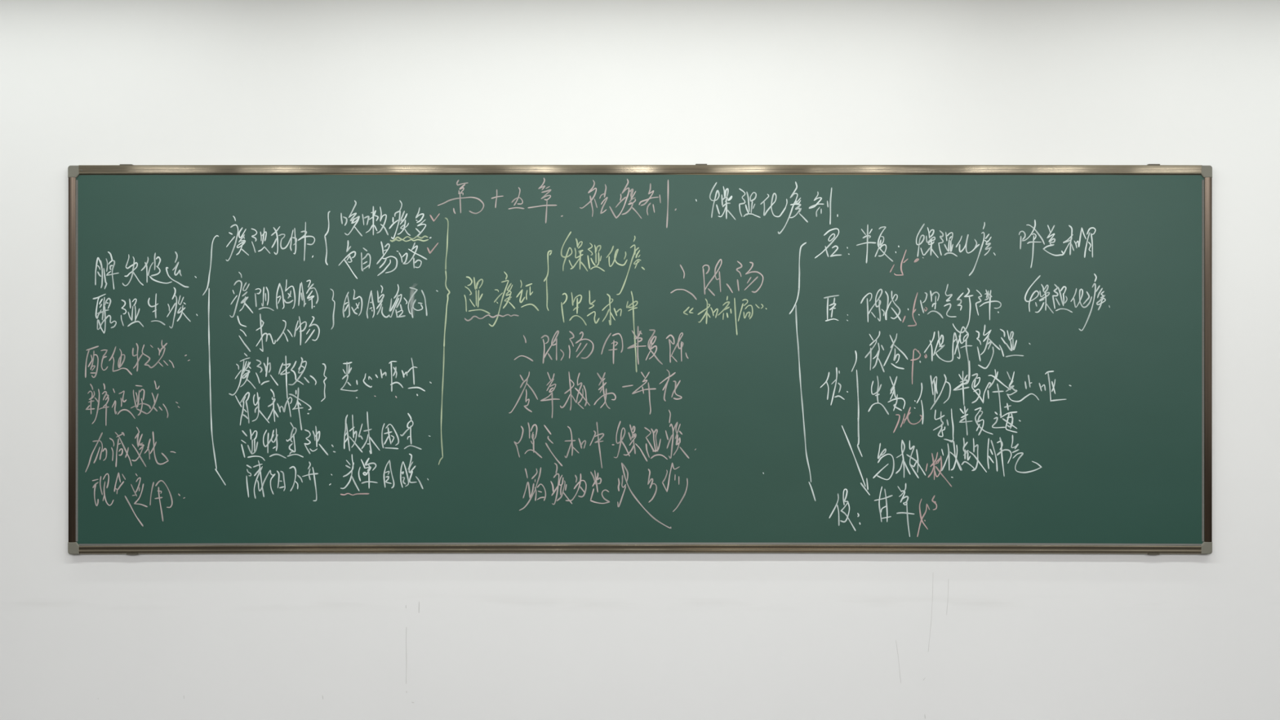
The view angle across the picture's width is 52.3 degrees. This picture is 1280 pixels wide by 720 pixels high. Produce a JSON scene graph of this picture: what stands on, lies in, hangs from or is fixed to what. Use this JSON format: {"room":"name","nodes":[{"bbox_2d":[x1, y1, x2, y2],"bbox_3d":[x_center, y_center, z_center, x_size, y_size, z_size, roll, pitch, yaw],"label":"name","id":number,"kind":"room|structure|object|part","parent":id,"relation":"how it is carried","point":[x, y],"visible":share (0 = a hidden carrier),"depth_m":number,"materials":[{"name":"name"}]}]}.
{"room":"classroom","nodes":[
{"label":"classroom","id":0,"kind":"room"},
{"bbox_2d":[0,0,1279,719],"bbox_3d":[0.000,0.140,4.675,9.200,3.120,0.151,0,0,0],"label":"wall","id":1,"kind":"structure","parent":0,"point":[335,636],"depth_m":4.60,"materials":[{"name":"paint"}]},
{"bbox_2d":[67,164,1212,555],"bbox_3d":[0.001,-0.003,4.589,4.022,1.374,0.022,0,0,0],"label":"chalkboard","id":2,"kind":"object","parent":1,"relation":"attached to","point":[697,357],"visible":1,"depth_m":4.58,"materials":[{"name":"green"}]},
{"bbox_3d":[0.002,0.663,4.589,3.949,0.038,0.021,0,0,0],"label":"frame rail","id":3,"kind":"part","parent":2,"relation":"part of","materials":[{"name":"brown metal"}]},
{"bbox_3d":[0.002,-0.668,4.589,3.949,0.035,0.021,0,0,0],"label":"frame rail","id":4,"kind":"part","parent":2,"relation":"part of","materials":[{"name":"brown metal"}]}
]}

